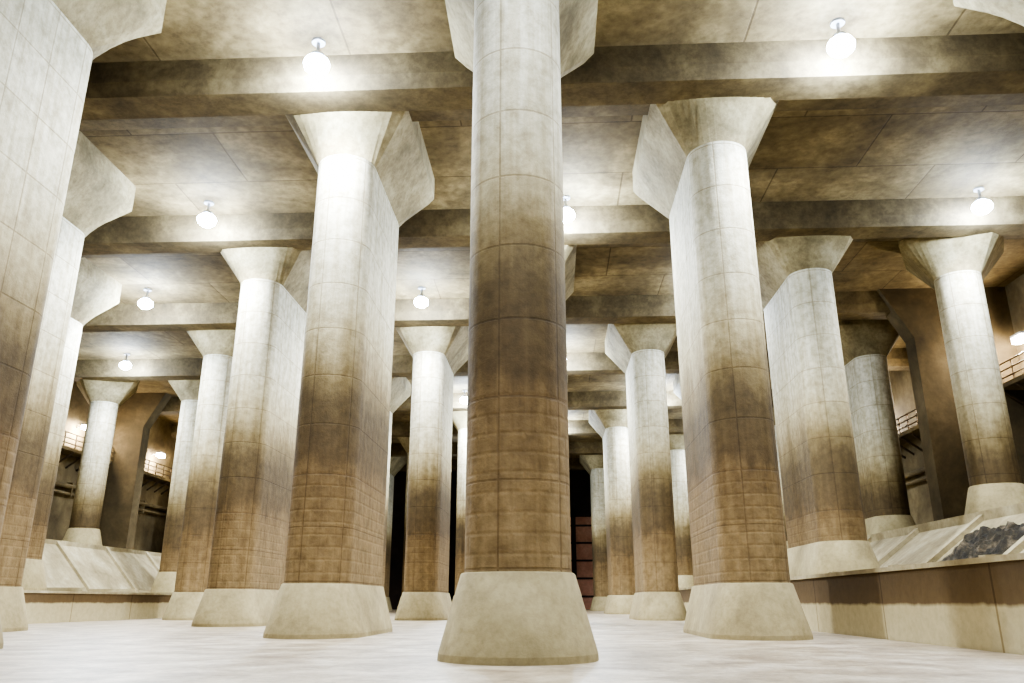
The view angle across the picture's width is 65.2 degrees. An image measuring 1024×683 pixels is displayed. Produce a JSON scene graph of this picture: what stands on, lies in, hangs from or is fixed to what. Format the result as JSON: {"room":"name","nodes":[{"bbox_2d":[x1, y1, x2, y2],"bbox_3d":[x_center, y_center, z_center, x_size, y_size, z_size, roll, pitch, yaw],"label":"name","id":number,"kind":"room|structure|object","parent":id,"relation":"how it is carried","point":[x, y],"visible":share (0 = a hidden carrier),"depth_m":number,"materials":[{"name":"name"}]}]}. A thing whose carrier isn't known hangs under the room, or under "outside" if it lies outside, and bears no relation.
{"room":"underground flood cistern","nodes":[
{"label":"underground flood cistern","id":0,"kind":"room"},
{"bbox_2d":[46,381,175,552],"bbox_3d":[-37.005,6.683,47.104,0.500,18.400,134.000,-1,-18,3],"label":"wall","id":1,"kind":"structure","parent":0,"point":[149,534],"depth_m":75.93,"materials":[{"name":"concrete"}]},
{"bbox_2d":[76,423,85,429],"bbox_3d":[-35.288,7.066,65.840,1.164,0.450,1.000,-1,-18,3],"label":"lamp","id":2,"kind":"object","parent":1,"relation":"attached to","point":[83,425],"visible":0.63,"depth_m":65.39,"materials":[{"name":"white glass"}]},
{"bbox_2d":[54,481,166,516],"bbox_3d":[-36.003,9.476,56.672,0.528,1.200,110.000,-1,-18,3],"label":"pipe","id":3,"kind":"object","parent":1,"relation":"attached to","point":[70,487],"visible":0.17,"depth_m":74.90,"materials":[{"name":"metal"}]},
{"bbox_2d":[59,431,172,496],"bbox_3d":[-35.539,6.743,57.536,1.543,2.454,110.000,-1,-18,3],"label":"walkway railing","id":4,"kind":"object","parent":1,"relation":"attached to","point":[72,452],"visible":0.16,"depth_m":74.46,"materials":[{"name":"metal"}]},
{"bbox_2d":[152,452,165,457],"bbox_3d":[-34.653,11.079,78.189,1.164,0.450,1.000,-1,-18,3],"label":"lamp","id":5,"kind":"object","parent":1,"relation":"attached to","point":[158,454],"visible":1,"depth_m":77.86,"materials":[{"name":"white"}]},
{"bbox_2d":[99,393,171,548],"bbox_3d":[-32.979,11.305,68.660,5.400,13.930,1.200,-1,-18,3],"label":"concrete pillar","id":6,"kind":"structure","parent":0,"point":[136,416],"depth_m":68.33,"materials":[{"name":"concrete"}]},
{"bbox_2d":[171,419,683,438],"bbox_3d":[-2.269,9.249,82.750,65.500,1.350,3.900,-1,-18,3],"label":"ceiling beam","id":7,"kind":"structure","parent":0,"point":[575,427],"depth_m":80.65,"materials":[{"name":"beige concrete"}]},
{"bbox_2d":[389,470,593,608],"bbox_3d":[-0.774,26.801,109.183,66.500,19.500,1.100,-1,-18,3],"label":"wall","id":8,"kind":"structure","parent":0,"point":[580,496],"depth_m":109.08,"materials":[{"name":"concrete"}]},
{"bbox_2d":[399,458,584,471],"bbox_3d":[-1.155,16.286,104.408,65.500,1.350,3.900,-1,-18,3],"label":"ceiling beam","id":9,"kind":"structure","parent":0,"point":[574,464],"depth_m":102.32,"materials":[{"name":"brown concrete"}]},
{"bbox_2d":[390,441,602,456],"bbox_3d":[-1.707,12.798,93.674,65.500,1.350,3.900,-1,-18,3],"label":"ceiling beam","id":10,"kind":"structure","parent":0,"point":[592,447],"depth_m":91.52,"materials":[{"name":"brown concrete"}]},
{"bbox_2d":[0,609,1023,682],"bbox_3d":[-4.044,15.172,42.651,66.500,0.500,134.000,-1,-18,3],"label":"floor","id":11,"kind":"structure","parent":0,"point":[156,650],"depth_m":15.00,"materials":[{"name":"concrete"}]},
{"bbox_2d":[0,131,135,631],"bbox_3d":[-18.946,0.909,29.334,4.400,18.500,7.760,-1,-18,3],"label":"concrete pillar","id":12,"kind":"structure","parent":11,"relation":"on","point":[99,193],"depth_m":30.99,"materials":[{"name":"beige concrete"}]},
{"bbox_2d":[0,0,166,648],"bbox_3d":[-12.761,-2.711,18.191,4.400,18.500,7.760,-1,-18,3],"label":"concrete pillar","id":13,"kind":"structure","parent":11,"relation":"on","point":[48,48],"depth_m":19.58,"materials":[{"name":"beige concrete"}]},
{"bbox_2d":[24,544,171,623],"bbox_3d":[-29.545,13.037,44.298,14.430,4.620,133.280,-1,-18,3],"label":"embankment","id":14,"kind":"object","parent":11,"relation":"on","point":[99,570],"visible":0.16,"depth_m":48.94,"materials":[{"name":"concrete"}]},
{"bbox_2d":[21,258,121,590],"bbox_3d":[-24.891,3.751,40.507,4.400,17.000,7.760,-1,-18,3],"label":"concrete pillar","id":15,"kind":"structure","parent":14,"relation":"on","point":[96,292],"depth_m":42.41,"materials":[{"name":"beige concrete"}]},
{"bbox_2d":[62,379,138,545],"bbox_3d":[-32.051,8.972,61.591,4.400,13.900,4.560,9,-20,-26],"label":"concrete pillar","id":16,"kind":"structure","parent":14,"relation":"on","point":[104,398],"depth_m":60.24,"materials":[{"name":"beige concrete"}]},
{"bbox_2d":[45,539,160,592],"bbox_3d":[-27.327,15.408,54.298,7.100,3.450,90.000,-1,-18,3],"label":"frame","id":17,"kind":"object","parent":14,"relation":"on","point":[59,543],"visible":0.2,"depth_m":53.42,"materials":[{"name":"concrete"}]},
{"bbox_2d":[150,380,199,592],"bbox_3d":[-24.367,10.859,62.383,4.400,17.000,7.760,-1,-18,3],"label":"concrete pillar","id":18,"kind":"structure","parent":14,"relation":"on","point":[187,391],"depth_m":58.95,"materials":[{"name":"beige concrete"}]},
{"bbox_2d":[162,330,235,619],"bbox_3d":[-18.337,7.923,50.920,4.400,18.500,7.760,-1,-18,3],"label":"concrete pillar","id":19,"kind":"structure","parent":11,"relation":"on","point":[216,347],"depth_m":47.54,"materials":[{"name":"beige concrete"}]},
{"bbox_2d":[191,247,311,626],"bbox_3d":[-12.026,4.146,39.296,4.400,18.500,7.760,-1,-18,3],"label":"concrete pillar","id":20,"kind":"structure","parent":11,"relation":"on","point":[248,556],"depth_m":36.75,"materials":[{"name":"beige concrete"}]},
{"bbox_2d":[263,111,434,638],"bbox_3d":[-5.712,0.709,28.718,4.400,18.500,7.760,-1,-18,3],"label":"concrete pillar","id":21,"kind":"structure","parent":11,"relation":"on","point":[374,170],"depth_m":26.14,"materials":[{"name":"beige concrete"}]},
{"bbox_2d":[384,456,406,610],"bbox_3d":[-15.590,22.113,94.593,4.400,18.500,7.760,-1,-18,3],"label":"concrete pillar","id":22,"kind":"structure","parent":11,"relation":"on","point":[396,463],"depth_m":95.14,"materials":[{"name":"beige concrete"}]},
{"bbox_2d":[382,377,410,587],"bbox_3d":[-10.883,11.368,61.524,4.400,18.500,7.760,-1,-18,3],"label":"concrete pillar","id":23,"kind":"structure","parent":11,"relation":"on","point":[400,386],"depth_m":63.55,"materials":[{"name":"beige concrete"}]},
{"bbox_2d":[396,437,409,611],"bbox_3d":[-9.759,18.467,83.372,4.400,18.500,7.760,-1,-18,3],"label":"concrete pillar","id":24,"kind":"structure","parent":11,"relation":"on","point":[405,441],"depth_m":81.16,"materials":[{"name":"beige concrete"}]},
{"bbox_2d":[394,326,468,620],"bbox_3d":[-5.053,7.722,50.302,4.400,18.500,7.760,-1,-18,3],"label":"concrete pillar","id":25,"kind":"structure","parent":11,"relation":"on","point":[437,352],"depth_m":47.54,"materials":[{"name":"beige concrete"}]},
{"bbox_2d":[452,411,466,601],"bbox_3d":[-3.729,14.818,72.141,4.400,18.500,7.760,-1,-18,3],"label":"concrete pillar","id":26,"kind":"structure","parent":11,"relation":"on","point":[459,421],"depth_m":69.37,"materials":[{"name":"beige concrete"}]},
{"bbox_2d":[437,0,598,665],"bbox_3d":[0.226,-2.258,19.587,4.400,18.500,7.760,-1,-18,3],"label":"concrete pillar","id":27,"kind":"structure","parent":11,"relation":"on","point":[518,601],"depth_m":15.43,"materials":[{"name":"brown concrete"}]},
{"bbox_2d":[564,245,576,299],"bbox_3d":[1.078,4.072,39.067,4.400,18.500,7.760,-1,-18,3],"label":"concrete pillar","id":28,"kind":"structure","parent":11,"relation":"on","point":[569,250],"depth_m":40.42,"materials":[{"name":"beige concrete"}]},
{"bbox_2d":[579,455,607,610],"bbox_3d":[10.379,21.721,93.386,4.400,18.500,7.760,-1,-18,3],"label":"concrete pillar","id":29,"kind":"structure","parent":11,"relation":"on","point":[593,464],"depth_m":90.52,"materials":[{"name":"beige concrete"}]},
{"bbox_2d":[588,409,635,613],"bbox_3d":[9.455,14.619,71.528,4.400,18.500,7.760,-1,-18,3],"label":"concrete pillar","id":30,"kind":"structure","parent":11,"relation":"on","point":[611,425],"depth_m":68.58,"materials":[{"name":"beige concrete"}]},
{"bbox_2d":[605,323,686,620],"bbox_3d":[8.546,7.610,49.956,4.400,18.500,7.760,-1,-18,3],"label":"concrete pillar","id":31,"kind":"structure","parent":11,"relation":"on","point":[640,350],"depth_m":47.16,"materials":[{"name":"beige concrete"}]},
{"bbox_2d":[632,97,812,640],"bbox_3d":[7.163,0.453,27.929,4.400,18.500,7.760,-1,-18,3],"label":"concrete pillar","id":32,"kind":"structure","parent":11,"relation":"on","point":[693,157],"depth_m":25.23,"materials":[{"name":"beige concrete"}]},
{"bbox_2d":[679,513,1023,654],"bbox_3d":[19.975,12.431,41.948,17.330,4.320,133.280,-1,-18,3],"label":"embankment","id":33,"kind":"object","parent":11,"relation":"on","point":[970,603],"visible":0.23,"depth_m":20.45,"materials":[{"name":"concrete"}]},
{"bbox_2d":[673,374,680,398],"bbox_3d":[15.386,10.068,60.596,4.400,16.600,7.760,-1,-18,3],"label":"concrete pillar","id":34,"kind":"structure","parent":33,"relation":"on","point":[676,382],"depth_m":64.72,"materials":[{"name":"beige concrete"}]},
{"bbox_2d":[669,434,693,587],"bbox_3d":[16.909,17.161,82.425,4.400,16.600,7.760,-1,-18,3],"label":"concrete pillar","id":35,"kind":"structure","parent":33,"relation":"on","point":[677,448],"depth_m":79.05,"materials":[{"name":"beige concrete"}]},
{"bbox_2d":[773,408,787,548],"bbox_3d":[23.538,12.361,71.537,4.400,14.200,7.760,-1,-18,3],"label":"concrete pillar","id":36,"kind":"structure","parent":33,"relation":"on","point":[773,408],"depth_m":68.30,"materials":[{"name":"beige concrete"}]},
{"bbox_2d":[756,235,880,576],"bbox_3d":[14.143,2.847,38.372,4.400,16.600,7.760,-1,-18,3],"label":"concrete pillar","id":37,"kind":"structure","parent":33,"relation":"on","point":[826,527],"depth_m":36.04,"materials":[{"name":"beige concrete"}]},
{"bbox_2d":[838,319,915,534],"bbox_3d":[22.712,5.877,51.580,4.400,14.200,7.760,-1,-18,3],"label":"concrete pillar","id":38,"kind":"structure","parent":33,"relation":"on","point":[866,345],"depth_m":48.90,"materials":[{"name":"beige concrete"}]},
{"bbox_2d":[829,502,1023,572],"bbox_3d":[17.769,14.679,52.216,7.800,2.750,90.000,-1,-18,3],"label":"frame","id":39,"kind":"object","parent":33,"relation":"on","point":[974,519],"visible":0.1,"depth_m":32.71,"materials":[{"name":"concrete"}]},
{"bbox_2d":[898,232,1023,514],"bbox_3d":[21.565,1.254,37.354,4.400,14.200,4.560,-10,-21,29],"label":"concrete pillar","id":40,"kind":"structure","parent":33,"relation":"on","point":[956,268],"depth_m":36.08,"materials":[{"name":"beige concrete"}]},
{"bbox_2d":[932,521,1023,561],"bbox_3d":[16.649,6.572,26.485,3.800,2.188,10.800,-1,-18,3],"label":"rubble pile","id":41,"kind":"object","parent":33,"relation":"on","point":[985,540],"visible":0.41,"depth_m":28.68,"materials":[{"name":"stone"}]},
{"bbox_2d":[953,0,1023,25],"bbox_3d":[14.556,-4.028,17.214,4.400,16.600,7.760,-1,-18,3],"label":"concrete pillar","id":42,"kind":"structure","parent":33,"relation":"on","point":[1012,10],"depth_m":21.80,"materials":[{"name":"beige concrete"}]},
{"bbox_2d":[77,0,1023,458],"bbox_3d":[-4.044,-2.850,48.506,66.500,0.600,134.000,-1,-18,3],"label":"ceiling","id":43,"kind":"structure","parent":0,"point":[918,152],"depth_m":32.90,"materials":[{"name":"concrete"}]},
{"bbox_2d":[119,353,131,369],"bbox_3d":[-28.415,1.472,58.897,0.840,1.240,0.840,-1,-18,3],"label":"floodlight","id":44,"kind":"object","parent":43,"relation":"attached to","point":[125,364],"depth_m":58.62,"materials":[{"name":"white glass"}]},
{"bbox_2d":[138,288,152,309],"bbox_3d":[-21.352,-2.488,46.708,0.840,1.240,0.840,-1,-18,3],"label":"ceiling lamp","id":45,"kind":"object","parent":43,"relation":"attached to","point":[146,303],"depth_m":46.43,"materials":[{"name":"white glass"}]},
{"bbox_2d":[197,200,216,227],"bbox_3d":[-13.876,-5.813,36.477,0.840,1.240,0.840,-1,-18,3],"label":"ceiling lamp","id":46,"kind":"object","parent":43,"relation":"attached to","point":[206,219],"depth_m":36.21,"materials":[{"name":"white glass"}]},
{"bbox_2d":[303,37,329,75],"bbox_3d":[-6.311,-9.235,25.944,0.840,1.240,0.840,-1,-18,3],"label":"ceiling lamp","id":47,"kind":"object","parent":43,"relation":"attached to","point":[315,63],"depth_m":25.67,"materials":[{"name":"white glass"}]},
{"bbox_2d":[414,286,427,307],"bbox_3d":[-5.257,-2.571,46.454,0.840,1.240,0.840,-1,-18,3],"label":"floodlight","id":48,"kind":"object","parent":43,"relation":"attached to","point":[421,301],"depth_m":46.14,"materials":[{"name":"white glass"}]},
{"bbox_2d":[460,390,466,403],"bbox_3d":[-4.090,4.798,69.132,0.840,1.240,0.840,-1,-18,3],"label":"floodlight","id":49,"kind":"object","parent":43,"relation":"attached to","point":[463,400],"depth_m":68.81,"materials":[{"name":"white glass"}]},
{"bbox_2d":[161,389,773,413],"bbox_3d":[-2.830,5.699,71.826,65.500,1.350,3.900,-1,-18,3],"label":"ceiling beam","id":50,"kind":"structure","parent":43,"relation":"attached to","point":[591,400],"depth_m":69.61,"materials":[{"name":"beige concrete"}]},
{"bbox_2d":[82,291,890,331],"bbox_3d":[-3.954,-1.399,49.978,65.500,1.350,3.900,-1,-18,3],"label":"ceiling beam","id":51,"kind":"structure","parent":43,"relation":"attached to","point":[850,305],"depth_m":48.20,"materials":[{"name":"brown concrete"}]},
{"bbox_2d":[73,348,909,381],"bbox_3d":[-3.392,2.150,60.902,65.500,1.350,3.900,-1,-18,3],"label":"ceiling beam","id":52,"kind":"structure","parent":43,"relation":"attached to","point":[597,363],"depth_m":59.96,"materials":[{"name":"beige concrete"}]},
{"bbox_2d":[79,33,1023,130],"bbox_3d":[-5.063,-8.406,28.415,65.500,1.350,3.900,-1,-18,3],"label":"ceiling beam","id":53,"kind":"structure","parent":43,"relation":"attached to","point":[980,69],"depth_m":26.57,"materials":[{"name":"brown concrete"}]},
{"bbox_2d":[81,196,1023,257],"bbox_3d":[-4.516,-4.949,39.054,65.500,1.350,3.900,-1,-18,3],"label":"ceiling beam","id":54,"kind":"structure","parent":43,"relation":"attached to","point":[876,219],"depth_m":37.02,"materials":[{"name":"concrete"}]},
{"bbox_2d":[563,195,574,222],"bbox_3d":[2.417,-5.962,36.015,0.840,1.240,0.840,-1,-18,3],"label":"ceiling light","id":55,"kind":"object","parent":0,"point":[569,214],"depth_m":35.72,"materials":[{"name":"white glass"}]},
{"bbox_2d":[827,17,854,57],"bbox_3d":[10.272,-9.517,25.074,0.840,1.240,0.840,-1,-18,3],"label":"ceiling lamp","id":56,"kind":"object","parent":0,"point":[841,44],"depth_m":24.81,"materials":[{"name":"white glass"}]},
{"bbox_2d":[877,287,1023,520],"bbox_3d":[25.081,3.795,45.060,7.200,14.230,1.200,-1,-18,3],"label":"concrete pillar","id":57,"kind":"structure","parent":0,"point":[914,315],"depth_m":45.03,"materials":[{"name":"concrete"}]},
{"bbox_2d":[889,274,1023,524],"bbox_3d":[28.916,5.687,44.038,0.500,18.400,134.000,-1,-18,3],"label":"wall","id":58,"kind":"structure","parent":0,"point":[918,494],"depth_m":58.20,"materials":[{"name":"concrete"}]},
{"bbox_2d":[904,464,927,485],"bbox_3d":[28.892,8.496,53.653,0.528,1.200,110.000,-1,-18,3],"label":"pipe","id":59,"kind":"object","parent":58,"relation":"attached to","point":[920,470],"visible":0.04,"depth_m":57.12,"materials":[{"name":"metal"}]},
{"bbox_2d":[896,351,1023,458],"bbox_3d":[28.428,5.777,54.561,1.543,2.454,110.000,-1,-18,3],"label":"walkway railing","id":60,"kind":"object","parent":58,"relation":"attached to","point":[1017,383],"visible":0.09,"depth_m":54.65,"materials":[{"name":"metal"}]},
{"bbox_2d":[1010,331,1023,344],"bbox_3d":[27.962,-0.201,43.473,1.164,0.450,1.000,-1,-18,3],"label":"lamp","id":61,"kind":"object","parent":58,"relation":"attached to","point":[1018,338],"visible":1,"depth_m":43.37,"materials":[{"name":"white glass"}]},
{"bbox_2d":[971,186,992,214],"bbox_3d":[20.669,-6.206,35.265,0.840,1.240,0.840,-1,-18,3],"label":"ceiling lamp","id":62,"kind":"object","parent":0,"point":[982,206],"depth_m":35.00,"materials":[{"name":"white glass"}]}
]}

